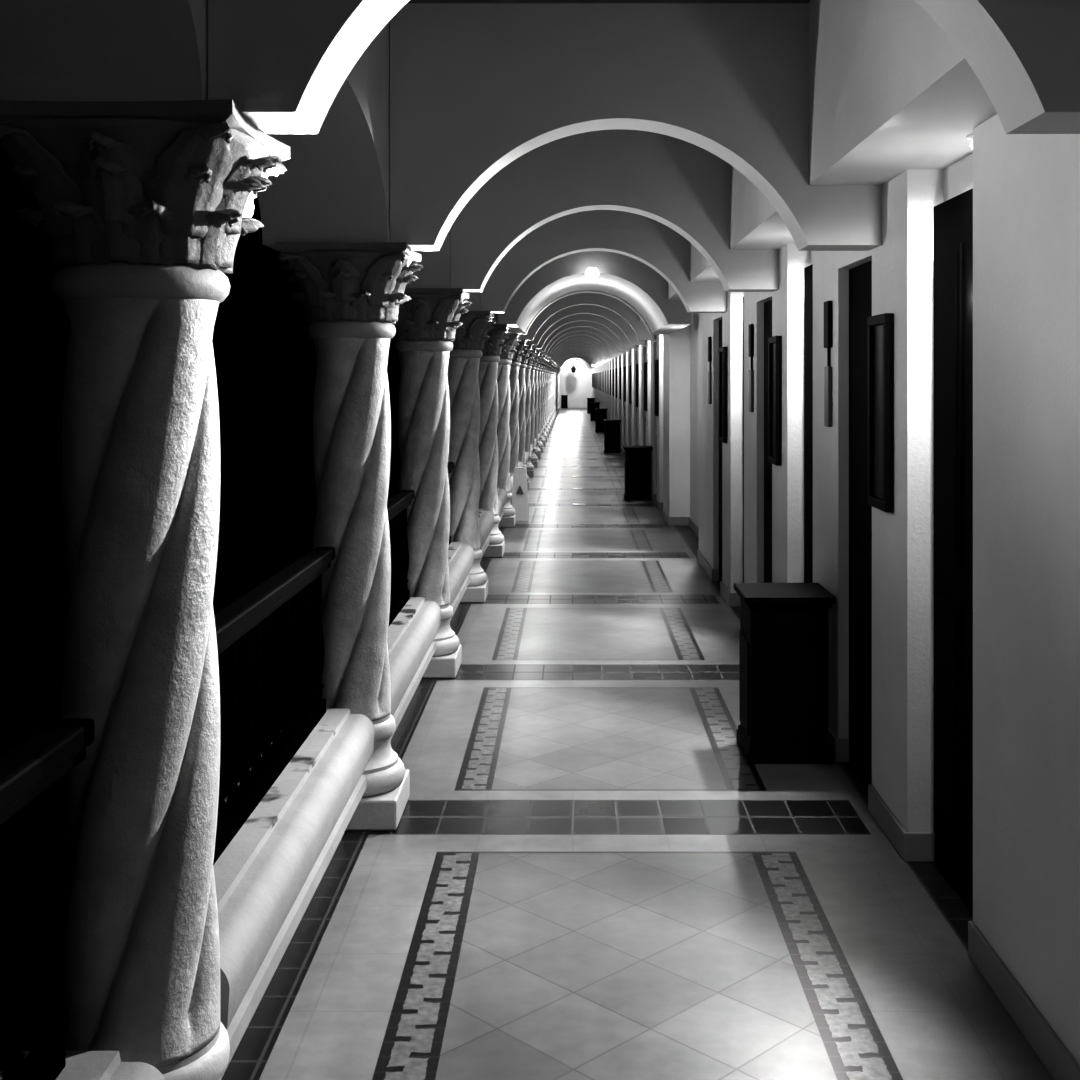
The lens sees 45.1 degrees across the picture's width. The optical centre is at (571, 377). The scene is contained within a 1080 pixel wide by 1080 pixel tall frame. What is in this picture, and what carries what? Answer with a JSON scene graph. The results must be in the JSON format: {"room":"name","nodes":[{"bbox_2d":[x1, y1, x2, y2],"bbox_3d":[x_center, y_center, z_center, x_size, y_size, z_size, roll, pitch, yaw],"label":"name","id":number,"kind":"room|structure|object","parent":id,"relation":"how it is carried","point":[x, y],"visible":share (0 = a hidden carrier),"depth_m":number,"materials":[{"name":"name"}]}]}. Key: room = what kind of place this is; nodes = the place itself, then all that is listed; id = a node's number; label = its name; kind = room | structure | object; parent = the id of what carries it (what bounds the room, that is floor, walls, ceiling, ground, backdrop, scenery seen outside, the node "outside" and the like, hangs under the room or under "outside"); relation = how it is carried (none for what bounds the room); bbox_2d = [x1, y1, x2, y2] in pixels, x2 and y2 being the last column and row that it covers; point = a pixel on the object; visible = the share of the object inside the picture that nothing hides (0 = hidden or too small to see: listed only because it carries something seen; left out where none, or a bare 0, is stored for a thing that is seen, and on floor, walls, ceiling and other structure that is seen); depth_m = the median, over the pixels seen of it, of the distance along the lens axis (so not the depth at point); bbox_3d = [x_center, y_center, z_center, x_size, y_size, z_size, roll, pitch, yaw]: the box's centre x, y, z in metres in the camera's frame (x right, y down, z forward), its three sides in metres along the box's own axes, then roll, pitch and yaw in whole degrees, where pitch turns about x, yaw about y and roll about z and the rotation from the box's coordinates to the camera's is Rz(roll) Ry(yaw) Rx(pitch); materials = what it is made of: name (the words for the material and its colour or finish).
{"room":"arcaded hotel corridor","nodes":[
{"label":"arcaded hotel corridor","id":0,"kind":"room"},
{"bbox_2d":[0,0,525,343],"bbox_3d":[-0.880,-0.910,34.251,0.448,0.867,71.298,0,0,0],"label":"wall","id":1,"kind":"structure","parent":0,"point":[334,187],"depth_m":2.31,"materials":[{"name":"paint"}]},
{"bbox_2d":[559,360,591,407],"bbox_3d":[0.168,0.128,70.000,2.544,2.944,0.200,0,0,0],"label":"wall","id":2,"kind":"structure","parent":0,"point":[574,382],"depth_m":69.90,"materials":[{"name":"paint"}]},
{"bbox_2d":[562,365,586,407],"bbox_3d":[0.160,0.448,69.875,1.344,2.304,0.050,0,0,0],"label":"trim","id":3,"kind":"structure","parent":2,"relation":"attached to","point":[571,366],"depth_m":69.85,"materials":[{"name":"paint"}]},
{"bbox_2d":[408,0,809,2],"bbox_3d":[0.168,-1.444,34.251,2.544,0.200,71.298,0,0,0],"label":"ceiling","id":4,"kind":"structure","parent":0,"point":[410,1],"depth_m":4.64,"materials":[{"name":"paint"}]},
{"bbox_2d":[221,408,1053,1079],"bbox_3d":[0.208,1.675,34.251,2.336,0.150,71.298,0,0,0],"label":"floor","id":5,"kind":"structure","parent":0,"point":[586,872],"depth_m":4.10,"materials":[{"name":"tile"}]},
{"bbox_2d":[0,1051,165,1079],"bbox_3d":[-0.828,1.382,1.282,0.264,0.435,1.939,0,0,0],"label":"stone curb","id":6,"kind":"object","parent":5,"relation":"on","point":[80,1065],"visible":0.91,"depth_m":2.21,"materials":[{"name":"grey stone"}]},
{"bbox_2d":[0,718,93,1079],"bbox_3d":[-0.877,0.882,1.280,0.070,0.565,2.039,0,0,0],"label":"railing","id":7,"kind":"object","parent":6,"relation":"on","point":[29,771],"visible":1,"depth_m":2.11,"materials":[{"name":"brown wood"}]},
{"bbox_2d":[0,99,290,1079],"bbox_3d":[-0.808,0.562,2.446,0.522,2.076,0.522,0,0,-9],"label":"spiral column","id":8,"kind":"structure","parent":5,"relation":"on","point":[142,204],"depth_m":2.33,"materials":[{"name":"stone"}]},
{"bbox_2d":[208,0,1079,133],"bbox_3d":[0.230,-0.910,2.435,1.765,0.866,0.210,0,0,0],"label":"arch","id":9,"kind":"object","parent":8,"relation":"on","point":[283,64],"visible":0.97,"depth_m":2.33,"materials":[{"name":"paint"}]},
{"bbox_2d":[213,709,373,1079],"bbox_3d":[-0.828,1.382,3.611,0.264,0.435,1.939,0,0,0],"label":"stone curb","id":10,"kind":"object","parent":5,"relation":"on","point":[267,877],"visible":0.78,"depth_m":3.34,"materials":[{"name":"grey stone"}]},
{"bbox_2d":[213,547,334,864],"bbox_3d":[-0.877,0.882,3.610,0.070,0.565,2.039,0,0,0],"label":"railing","id":11,"kind":"object","parent":10,"relation":"on","point":[287,696],"visible":0.65,"depth_m":3.72,"materials":[{"name":"black wood"}]},
{"bbox_2d":[276,242,423,830],"bbox_3d":[-0.808,0.562,4.777,0.522,2.076,0.522,0,0,-9],"label":"spiral column","id":12,"kind":"structure","parent":5,"relation":"on","point":[351,294],"depth_m":4.65,"materials":[{"name":"stone"}]},
{"bbox_2d":[390,3,881,250],"bbox_3d":[0.230,-0.910,4.765,1.765,0.866,0.210,0,0,0],"label":"arch","id":13,"kind":"object","parent":12,"relation":"on","point":[475,88],"visible":0.99,"depth_m":4.66,"materials":[{"name":"paint"}]},
{"bbox_2d":[387,597,440,738],"bbox_3d":[-0.828,1.382,5.941,0.264,0.435,1.939,0,0,0],"label":"stone curb","id":14,"kind":"object","parent":5,"relation":"on","point":[411,635],"visible":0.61,"depth_m":5.97,"materials":[{"name":"grey stone"}]},
{"bbox_2d":[387,490,414,625],"bbox_3d":[-0.877,0.882,5.940,0.070,0.565,2.039,0,0,0],"label":"railing","id":15,"kind":"object","parent":14,"relation":"on","point":[397,505],"visible":0.35,"depth_m":6.50,"materials":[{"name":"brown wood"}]},
{"bbox_2d":[393,288,471,677],"bbox_3d":[-0.808,0.562,7.106,0.522,2.076,0.522,0,0,9],"label":"spiral column","id":16,"kind":"structure","parent":5,"relation":"on","point":[426,326],"depth_m":6.99,"materials":[{"name":"stone"}]},
{"bbox_2d":[451,129,778,291],"bbox_3d":[0.230,-0.910,7.095,1.765,0.866,0.210,0,0,0],"label":"arch","id":17,"kind":"object","parent":16,"relation":"on","point":[678,184],"visible":0.72,"depth_m":6.99,"materials":[{"name":"paint"}]},
{"bbox_2d":[448,542,473,620],"bbox_3d":[-0.828,1.382,8.271,0.264,0.435,1.939,0,0,0],"label":"stone curb","id":18,"kind":"object","parent":5,"relation":"on","point":[460,557],"visible":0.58,"depth_m":8.48,"materials":[{"name":"grey stone"}]},
{"bbox_2d":[447,462,453,543],"bbox_3d":[-0.877,0.882,8.270,0.070,0.565,2.039,0,0,0],"label":"railing","id":19,"kind":"object","parent":18,"relation":"on","point":[450,466],"visible":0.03,"depth_m":9.12,"materials":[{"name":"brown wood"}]},
{"bbox_2d":[447,311,496,602],"bbox_3d":[-0.808,0.562,9.437,0.522,2.076,0.522,0,0,-9],"label":"spiral column","id":20,"kind":"structure","parent":5,"relation":"on","point":[466,353],"depth_m":9.31,"materials":[{"name":"stone"}]},
{"bbox_2d":[481,210,726,312],"bbox_3d":[0.230,-0.910,9.425,1.765,0.866,0.210,0,0,0],"label":"arch","id":21,"kind":"object","parent":20,"relation":"on","point":[646,240],"visible":0.57,"depth_m":9.32,"materials":[{"name":"paint"}]},
{"bbox_2d":[478,509,493,558],"bbox_3d":[-0.828,1.382,10.601,0.264,0.435,1.939,0,0,0],"label":"stone curb","id":22,"kind":"object","parent":5,"relation":"on","point":[486,518],"visible":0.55,"depth_m":10.89,"materials":[{"name":"grey stone"}]},
{"bbox_2d":[478,324,510,557],"bbox_3d":[-0.808,0.562,11.767,0.522,2.076,0.522,0,0,-9],"label":"spiral column","id":23,"kind":"structure","parent":5,"relation":"on","point":[488,365],"depth_m":11.65,"materials":[{"name":"stone"}]},
{"bbox_2d":[498,251,691,332],"bbox_3d":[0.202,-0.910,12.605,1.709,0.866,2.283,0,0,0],"label":"arch","id":24,"kind":"object","parent":23,"relation":"on","point":[625,277],"visible":0.5,"depth_m":11.46,"materials":[{"name":"paint"}]},
{"bbox_2d":[585,267,598,279],"bbox_3d":[0.176,-0.912,11.375,0.120,0.120,0.176,0,0,0],"label":"ceiling lamp","id":25,"kind":"object","parent":24,"relation":"attached to","point":[592,273],"visible":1,"depth_m":11.30,"materials":[{"name":"white glass"}]},
{"bbox_2d":[497,487,506,522],"bbox_3d":[-0.828,1.382,12.931,0.264,0.435,1.939,0,0,0],"label":"stone curb","id":26,"kind":"object","parent":5,"relation":"on","point":[502,494],"visible":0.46,"depth_m":13.28,"materials":[{"name":"grey stone"}]},
{"bbox_2d":[497,333,521,526],"bbox_3d":[-0.808,0.562,14.097,0.522,2.076,0.522,0,0,9],"label":"spiral column","id":27,"kind":"structure","parent":5,"relation":"on","point":[508,519],"depth_m":13.98,"materials":[{"name":"stone"}]},
{"bbox_2d":[518,290,669,333],"bbox_3d":[0.202,-0.910,14.085,1.709,0.866,0.210,0,0,0],"label":"arch","id":28,"kind":"object","parent":27,"relation":"on","point":[635,310],"visible":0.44,"depth_m":13.98,"materials":[{"name":"paint"}]},
{"bbox_2d":[510,473,513,493],"bbox_3d":[-0.828,1.382,15.261,0.264,0.435,1.939,0,0,0],"label":"stone curb","id":29,"kind":"object","parent":5,"relation":"on","point":[511,474],"visible":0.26,"depth_m":15.28,"materials":[{"name":"white stone"}]},
{"bbox_2d":[509,340,528,504],"bbox_3d":[-0.808,0.562,16.427,0.522,2.076,0.522,0,0,-9],"label":"spiral column","id":30,"kind":"structure","parent":5,"relation":"on","point":[517,356],"depth_m":16.32,"materials":[{"name":"stone"}]},
{"bbox_2d":[520,293,655,339],"bbox_3d":[0.202,-0.910,16.415,1.709,0.866,0.210,0,0,0],"label":"arch","id":31,"kind":"object","parent":30,"relation":"on","point":[596,299],"visible":0.33,"depth_m":16.31,"materials":[{"name":"paint"}]},
{"bbox_2d":[512,467,528,520],"bbox_3d":[-0.584,1.302,14.632,0.200,0.595,0.249,0,0,0],"label":"sign","id":32,"kind":"object","parent":5,"relation":"on","point":[520,504],"visible":0.88,"depth_m":14.56,"materials":[{"name":"white plastic"}]},
{"bbox_2d":[518,345,533,489],"bbox_3d":[-0.808,0.562,18.756,0.522,2.076,0.522,0,0,-9],"label":"spiral column","id":33,"kind":"structure","parent":5,"relation":"on","point":[522,368],"depth_m":18.66,"materials":[{"name":"stone"}]},
{"bbox_2d":[526,305,645,344],"bbox_3d":[0.202,-0.910,18.745,1.709,0.866,0.210,0,0,0],"label":"arch","id":34,"kind":"object","parent":33,"relation":"on","point":[605,313],"visible":0.38,"depth_m":18.64,"materials":[{"name":"paint"}]},
{"bbox_2d":[525,348,537,476],"bbox_3d":[-0.808,0.562,21.087,0.522,2.076,0.522,0,0,-9],"label":"spiral column","id":35,"kind":"structure","parent":5,"relation":"on","point":[530,468],"depth_m":20.99,"materials":[{"name":"stone"}]},
{"bbox_2d":[532,314,636,348],"bbox_3d":[0.202,-0.910,21.075,1.709,0.866,0.210,0,0,0],"label":"arch","id":36,"kind":"object","parent":35,"relation":"on","point":[606,323],"visible":0.36,"depth_m":20.97,"materials":[{"name":"paint"}]},
{"bbox_2d":[530,351,541,467],"bbox_3d":[-0.808,0.562,23.416,0.522,2.076,0.522,0,0,9],"label":"spiral column","id":37,"kind":"structure","parent":5,"relation":"on","point":[534,460],"depth_m":23.33,"materials":[{"name":"stone"}]},
{"bbox_2d":[537,321,630,351],"bbox_3d":[0.202,-0.910,23.405,1.709,0.866,0.210,0,0,0],"label":"arch","id":38,"kind":"object","parent":37,"relation":"on","point":[610,334],"visible":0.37,"depth_m":23.30,"materials":[{"name":"paint"}]},
{"bbox_2d":[534,354,543,458],"bbox_3d":[-0.808,0.562,25.747,0.522,2.076,0.522,0,0,-9],"label":"spiral column","id":39,"kind":"structure","parent":5,"relation":"on","point":[538,451],"depth_m":25.66,"materials":[{"name":"stone"}]},
{"bbox_2d":[540,327,625,353],"bbox_3d":[0.202,-0.910,25.735,1.709,0.866,0.210,0,0,0],"label":"arch","id":40,"kind":"object","parent":39,"relation":"on","point":[605,337],"visible":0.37,"depth_m":25.63,"materials":[{"name":"paint"}]},
{"bbox_2d":[538,356,545,452],"bbox_3d":[-0.808,0.562,28.076,0.522,2.076,0.522,0,0,-9],"label":"spiral column","id":41,"kind":"structure","parent":5,"relation":"on","point":[540,445],"depth_m":27.99,"materials":[{"name":"stone"}]},
{"bbox_2d":[543,331,620,355],"bbox_3d":[0.202,-0.910,28.065,1.709,0.866,0.210,0,0,0],"label":"arch","id":42,"kind":"object","parent":41,"relation":"on","point":[590,334],"visible":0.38,"depth_m":27.96,"materials":[{"name":"paint"}]},
{"bbox_2d":[540,358,548,446],"bbox_3d":[-0.808,0.562,30.407,0.522,2.076,0.522,0,0,-9],"label":"spiral column","id":43,"kind":"structure","parent":5,"relation":"on","point":[543,440],"depth_m":30.33,"materials":[{"name":"stone"}]},
{"bbox_2d":[545,335,616,357],"bbox_3d":[0.202,-0.910,30.395,1.709,0.866,0.210,0,0,0],"label":"arch","id":44,"kind":"object","parent":43,"relation":"on","point":[599,343],"visible":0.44,"depth_m":30.29,"materials":[{"name":"paint"}]},
{"bbox_2d":[543,359,549,441],"bbox_3d":[-0.808,0.562,32.736,0.522,2.076,0.522,0,0,9],"label":"spiral column","id":45,"kind":"structure","parent":5,"relation":"on","point":[545,435],"depth_m":32.66,"materials":[{"name":"stone"}]},
{"bbox_2d":[547,338,613,358],"bbox_3d":[0.202,-0.910,32.725,1.709,0.866,0.210,0,0,0],"label":"arch","id":46,"kind":"object","parent":45,"relation":"on","point":[576,339],"visible":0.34,"depth_m":32.62,"materials":[{"name":"paint"}]},
{"bbox_2d":[545,360,550,437],"bbox_3d":[-0.808,0.562,35.066,0.522,2.076,0.522,0,0,9],"label":"spiral column","id":47,"kind":"structure","parent":5,"relation":"on","point":[546,372],"depth_m":34.99,"materials":[{"name":"stone"}]},
{"bbox_2d":[549,341,610,359],"bbox_3d":[0.202,-0.910,35.055,1.709,0.866,0.210,0,0,0],"label":"arch","id":48,"kind":"object","parent":47,"relation":"on","point":[574,342],"visible":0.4,"depth_m":34.95,"materials":[{"name":"paint"}]},
{"bbox_2d":[547,361,552,433],"bbox_3d":[-0.808,0.562,37.397,0.522,2.076,0.522,0,0,9],"label":"spiral column","id":49,"kind":"structure","parent":5,"relation":"on","point":[548,427],"depth_m":37.32,"materials":[{"name":"stone"}]},
{"bbox_2d":[551,344,608,360],"bbox_3d":[0.202,-0.910,37.385,1.709,0.866,0.210,0,0,0],"label":"arch","id":50,"kind":"object","parent":49,"relation":"on","point":[584,345],"visible":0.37,"depth_m":37.28,"materials":[{"name":"paint"}]},
{"bbox_2d":[548,362,553,430],"bbox_3d":[-0.808,0.562,39.727,0.522,2.076,0.522,0,0,-9],"label":"spiral column","id":51,"kind":"structure","parent":5,"relation":"on","point":[550,424],"depth_m":39.66,"materials":[{"name":"stone"}]},
{"bbox_2d":[552,346,606,361],"bbox_3d":[0.202,-0.910,39.715,1.709,0.866,0.210,0,0,0],"label":"arch","id":52,"kind":"object","parent":51,"relation":"on","point":[589,349],"visible":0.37,"depth_m":39.61,"materials":[{"name":"paint"}]},
{"bbox_2d":[550,363,554,427],"bbox_3d":[-0.808,0.562,42.056,0.522,2.076,0.522,0,0,-9],"label":"spiral column","id":53,"kind":"structure","parent":5,"relation":"on","point":[551,422],"depth_m":41.98,"materials":[{"name":"stone"}]},
{"bbox_2d":[553,348,604,362],"bbox_3d":[0.202,-0.910,42.045,1.709,0.866,0.210,0,0,0],"label":"arch","id":54,"kind":"object","parent":53,"relation":"on","point":[590,352],"visible":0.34,"depth_m":41.94,"materials":[{"name":"paint"}]},
{"bbox_2d":[551,364,554,424],"bbox_3d":[-0.808,0.562,44.386,0.522,2.076,0.522,0,0,-9],"label":"spiral column","id":55,"kind":"structure","parent":5,"relation":"on","point":[552,419],"depth_m":44.31,"materials":[{"name":"stone"}]},
{"bbox_2d":[554,349,602,363],"bbox_3d":[0.202,-0.910,44.375,1.709,0.866,0.210,0,0,0],"label":"arch","id":56,"kind":"object","parent":55,"relation":"on","point":[594,358],"visible":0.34,"depth_m":44.27,"materials":[{"name":"paint"}]},
{"bbox_2d":[552,365,556,422],"bbox_3d":[-0.808,0.562,46.717,0.522,2.076,0.522,0,0,-9],"label":"spiral column","id":57,"kind":"structure","parent":5,"relation":"on","point":[553,417],"depth_m":46.63,"materials":[{"name":"stone"}]},
{"bbox_2d":[555,351,600,364],"bbox_3d":[0.202,-0.910,46.705,1.709,0.866,0.210,0,0,0],"label":"arch","id":58,"kind":"object","parent":57,"relation":"on","point":[572,351],"visible":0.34,"depth_m":46.60,"materials":[{"name":"paint"}]},
{"bbox_2d":[553,365,556,419],"bbox_3d":[-0.808,0.562,49.047,0.522,2.076,0.522,0,0,-9],"label":"spiral column","id":59,"kind":"structure","parent":5,"relation":"on","point":[556,365],"depth_m":48.98,"materials":[{"name":"stone"}]},
{"bbox_2d":[558,352,594,364],"bbox_3d":[0.202,-0.910,49.035,1.709,0.866,0.210,0,0,0],"label":"arch","id":60,"kind":"object","parent":59,"relation":"on","point":[573,352],"visible":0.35,"depth_m":48.93,"materials":[{"name":"paint"}]},
{"bbox_2d":[554,367,557,415],"bbox_3d":[-0.808,0.562,51.377,0.522,2.076,0.522,0,0,9],"label":"spiral column","id":61,"kind":"structure","parent":5,"relation":"on","point":[557,367],"depth_m":51.31,"materials":[{"name":"stone"}]},
{"bbox_2d":[557,353,598,365],"bbox_3d":[0.202,-0.910,51.365,1.709,0.866,0.210,0,0,0],"label":"arch","id":62,"kind":"object","parent":61,"relation":"on","point":[574,353],"visible":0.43,"depth_m":51.26,"materials":[{"name":"paint"}]},
{"bbox_2d":[555,366,557,416],"bbox_3d":[-0.808,0.562,53.706,0.522,2.076,0.522,0,0,9],"label":"spiral column","id":63,"kind":"structure","parent":5,"relation":"on","point":[557,366],"depth_m":53.65,"materials":[{"name":"stone"}]},
{"bbox_2d":[560,354,592,365],"bbox_3d":[0.202,-0.910,53.695,1.709,0.866,0.210,0,0,0],"label":"arch","id":64,"kind":"object","parent":63,"relation":"on","point":[576,354],"visible":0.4,"depth_m":53.59,"materials":[{"name":"paint"}]},
{"bbox_2d":[561,395,567,407],"bbox_3d":[-0.400,1.253,68.735,0.379,0.694,0.384,0,0,0],"label":"bin","id":65,"kind":"object","parent":5,"relation":"on","point":[564,398],"visible":0.97,"depth_m":68.56,"materials":[{"name":"black wood"}]},
{"bbox_2d":[587,398,594,412],"bbox_3d":[0.864,1.253,58.906,0.379,0.694,0.384,0,0,0],"label":"bin","id":66,"kind":"object","parent":5,"relation":"on","point":[589,400],"visible":0.67,"depth_m":58.73,"materials":[{"name":"black wood"}]},
{"bbox_2d":[590,402,599,420],"bbox_3d":[0.864,1.253,48.654,0.379,0.694,0.384,0,0,0],"label":"bin","id":67,"kind":"object","parent":5,"relation":"on","point":[594,405],"visible":0.75,"depth_m":48.48,"materials":[{"name":"black wood"}]},
{"bbox_2d":[595,409,607,431],"bbox_3d":[0.864,1.253,38.402,0.379,0.694,0.384,0,0,0],"label":"bin","id":68,"kind":"object","parent":5,"relation":"on","point":[601,414],"visible":0.82,"depth_m":38.23,"materials":[{"name":"black wood"}]},
{"bbox_2d":[603,420,620,452],"bbox_3d":[0.864,1.253,27.917,0.379,0.694,0.384,0,0,0],"label":"bin","id":69,"kind":"object","parent":5,"relation":"on","point":[611,427],"visible":1,"depth_m":27.74,"materials":[{"name":"black wood"}]},
{"bbox_2d":[623,446,652,499],"bbox_3d":[0.872,1.253,17.199,0.379,0.694,0.384,0,0,0],"label":"bin","id":70,"kind":"object","parent":5,"relation":"on","point":[637,458],"visible":0.98,"depth_m":17.02,"materials":[{"name":"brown wood"}]},
{"bbox_2d":[733,583,835,763],"bbox_3d":[0.904,1.253,5.565,0.379,0.694,0.384,0,0,0],"label":"bin","id":71,"kind":"object","parent":5,"relation":"on","point":[783,633],"visible":1,"depth_m":5.39,"materials":[{"name":"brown wood"}]},
{"bbox_2d":[592,114,1079,1065],"bbox_3d":[1.248,0.454,34.251,0.384,2.291,71.298,0,0,0],"label":"wall","id":72,"kind":"structure","parent":0,"point":[1026,187],"depth_m":3.56,"materials":[{"name":"paint"}]},
{"bbox_2d":[607,370,608,393],"bbox_3d":[1.040,0.120,37.583,0.030,0.688,0.270,0,0,0],"label":"framed picture","id":73,"kind":"object","parent":72,"relation":"attached to","point":[607,370],"visible":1,"depth_m":37.49,"materials":[{"name":"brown wood"}]},
{"bbox_2d":[612,369,613,395],"bbox_3d":[1.040,0.120,32.783,0.030,0.688,0.270,0,0,0],"label":"framed picture","id":74,"kind":"object","parent":72,"relation":"attached to","point":[612,369],"visible":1,"depth_m":32.65,"materials":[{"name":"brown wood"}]},
{"bbox_2d":[619,368,620,399],"bbox_3d":[1.040,0.120,27.983,0.030,0.688,0.270,0,0,0],"label":"framed picture","id":75,"kind":"object","parent":72,"relation":"attached to","point":[619,368],"visible":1,"depth_m":27.85,"materials":[{"name":"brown wood"}]},
{"bbox_2d":[624,367,625,401],"bbox_3d":[1.040,0.120,25.583,0.030,0.688,0.270,0,0,0],"label":"framed picture","id":76,"kind":"object","parent":72,"relation":"attached to","point":[624,367],"visible":1,"depth_m":25.45,"materials":[{"name":"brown wood"}]},
{"bbox_2d":[629,365,630,403],"bbox_3d":[1.040,0.120,23.183,0.030,0.688,0.270,0,0,0],"label":"framed picture","id":77,"kind":"object","parent":72,"relation":"attached to","point":[629,365],"visible":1,"depth_m":23.11,"materials":[{"name":"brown wood"}]},
{"bbox_2d":[636,364,637,406],"bbox_3d":[1.040,0.120,20.784,0.030,0.688,0.270,0,0,0],"label":"framed picture","id":78,"kind":"object","parent":72,"relation":"attached to","point":[636,364],"visible":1,"depth_m":20.65,"materials":[{"name":"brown wood"}]},
{"bbox_2d":[644,362,646,410],"bbox_3d":[1.040,0.120,18.384,0.030,0.688,0.270,0,0,0],"label":"framed picture","id":79,"kind":"object","parent":72,"relation":"attached to","point":[645,363],"visible":1,"depth_m":18.25,"materials":[{"name":"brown wood"}]},
{"bbox_2d":[656,357,656,485],"bbox_3d":[1.091,0.573,16.543,0.075,2.051,0.598,0,0,0],"label":"door","id":80,"kind":"structure","parent":72,"relation":"in","point":[656,357],"depth_m":16.70,"materials":[{"name":"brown wood"}]},
{"bbox_2d":[655,360,658,415],"bbox_3d":[1.040,0.120,15.984,0.030,0.688,0.270,0,0,0],"label":"framed picture","id":81,"kind":"object","parent":72,"relation":"attached to","point":[656,361],"visible":1,"depth_m":15.85,"materials":[{"name":"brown wood"}]},
{"bbox_2d":[708,337,711,403],"bbox_3d":[1.101,-0.060,10.392,0.020,0.540,0.100,0,0,0],"label":"wall plaque","id":82,"kind":"object","parent":72,"relation":"attached to","point":[709,338],"visible":1,"depth_m":10.35,"materials":[{"name":"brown wood"}]},
{"bbox_2d":[719,319,721,581],"bbox_3d":[1.147,0.573,9.926,0.075,2.051,0.598,0,0,0],"label":"door","id":83,"kind":"structure","parent":72,"relation":"in","point":[720,321],"depth_m":10.04,"materials":[{"name":"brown wood"}]},
{"bbox_2d":[719,347,726,442],"bbox_3d":[1.096,0.120,9.425,0.030,0.688,0.270,0,0,0],"label":"framed picture","id":84,"kind":"object","parent":72,"relation":"attached to","point":[722,350],"visible":1,"depth_m":9.29,"materials":[{"name":"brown wood"}]},
{"bbox_2d":[722,352,722,436],"bbox_3d":[1.104,0.120,9.425,0.010,0.618,0.200,0,0,0],"label":"print","id":85,"kind":"object","parent":84,"relation":"attached to","point":[722,352],"depth_m":9.49},
{"bbox_2d":[599,250,871,365],"bbox_3d":[1.122,-0.574,36.033,0.133,0.235,62.421,0,0,0],"label":"trim","id":86,"kind":"structure","parent":72,"relation":"attached to","point":[846,259],"depth_m":5.30,"materials":[{"name":"paint"}]},
{"bbox_2d":[743,297,743,582],"bbox_3d":[1.190,0.515,8.758,0.075,2.166,0.696,0,0,0],"label":"door","id":87,"kind":"structure","parent":72,"relation":"in","point":[743,297],"depth_m":8.98,"materials":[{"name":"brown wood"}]},
{"bbox_2d":[748,324,753,411],"bbox_3d":[1.101,-0.060,7.992,0.020,0.540,0.100,0,0,0],"label":"wall plaque","id":88,"kind":"object","parent":72,"relation":"attached to","point":[751,326],"visible":1,"depth_m":7.95,"materials":[{"name":"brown wood"}]},
{"bbox_2d":[764,300,771,582],"bbox_3d":[1.147,0.573,7.526,0.075,2.051,0.598,0,0,0],"label":"door","id":89,"kind":"structure","parent":72,"relation":"in","point":[767,305],"depth_m":7.63,"materials":[{"name":"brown wood"}]},
{"bbox_2d":[768,336,781,465],"bbox_3d":[1.096,0.120,7.025,0.030,0.688,0.270,0,0,0],"label":"framed picture","id":90,"kind":"object","parent":72,"relation":"attached to","point":[775,345],"visible":1,"depth_m":6.91,"materials":[{"name":"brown wood"}]},
{"bbox_2d":[773,343,774,456],"bbox_3d":[1.104,0.120,7.025,0.010,0.618,0.200,0,0,0],"label":"print","id":91,"kind":"object","parent":90,"relation":"attached to","point":[773,343],"depth_m":7.07},
{"bbox_2d":[804,264,812,582],"bbox_3d":[1.190,0.515,6.359,0.075,2.166,0.696,0,0,0],"label":"door","id":92,"kind":"structure","parent":72,"relation":"in","point":[808,271],"depth_m":6.53,"materials":[{"name":"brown wood"}]},
{"bbox_2d":[631,0,996,329],"bbox_3d":[1.144,-1.018,34.251,0.592,0.653,71.298,0,0,0],"label":"ceiling","id":93,"kind":"structure","parent":72,"relation":"attached to","point":[891,94],"depth_m":3.88,"materials":[{"name":"paint"}]},
{"bbox_2d":[824,301,831,426],"bbox_3d":[1.101,-0.060,5.592,0.020,0.540,0.100,0,0,0],"label":"wall plaque","id":94,"kind":"object","parent":72,"relation":"attached to","point":[828,304],"visible":1,"depth_m":5.55,"materials":[{"name":"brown wood"}]},
{"bbox_2d":[620,446,1079,1079],"bbox_3d":[1.161,1.552,34.251,0.238,0.095,71.298,0,0,0],"label":"baseboard","id":95,"kind":"structure","parent":72,"relation":"attached to","point":[911,846],"depth_m":3.49,"materials":[{"name":"tile"}]},
{"bbox_2d":[849,261,871,786],"bbox_3d":[1.147,0.573,5.126,0.075,2.051,0.598,0,0,0],"label":"door","id":96,"kind":"structure","parent":72,"relation":"in","point":[860,277],"depth_m":5.16,"materials":[{"name":"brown wood"}]},
{"bbox_2d":[867,313,892,511],"bbox_3d":[1.096,0.120,4.625,0.030,0.688,0.270,0,0,0],"label":"framed picture","id":97,"kind":"object","parent":72,"relation":"attached to","point":[880,327],"visible":1,"depth_m":4.65,"materials":[{"name":"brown wood"}]},
{"bbox_2d":[874,325,882,498],"bbox_3d":[1.104,0.120,4.625,0.010,0.618,0.200,0,0,0],"label":"print","id":98,"kind":"object","parent":97,"relation":"attached to","point":[878,329],"depth_m":4.66},
{"bbox_2d":[934,188,972,911],"bbox_3d":[1.190,0.515,3.959,0.075,2.166,0.696,0,0,0],"label":"door","id":99,"kind":"structure","parent":72,"relation":"in","point":[953,218],"depth_m":4.05,"materials":[{"name":"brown wood"}]},
{"bbox_2d":[966,134,972,149],"bbox_3d":[1.154,-0.668,3.700,0.060,0.045,0.060,0,0,0],"label":"lamp","id":100,"kind":"object","parent":72,"relation":"attached to","point":[968,137],"visible":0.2,"depth_m":3.69,"materials":[{"name":"white plastic"}]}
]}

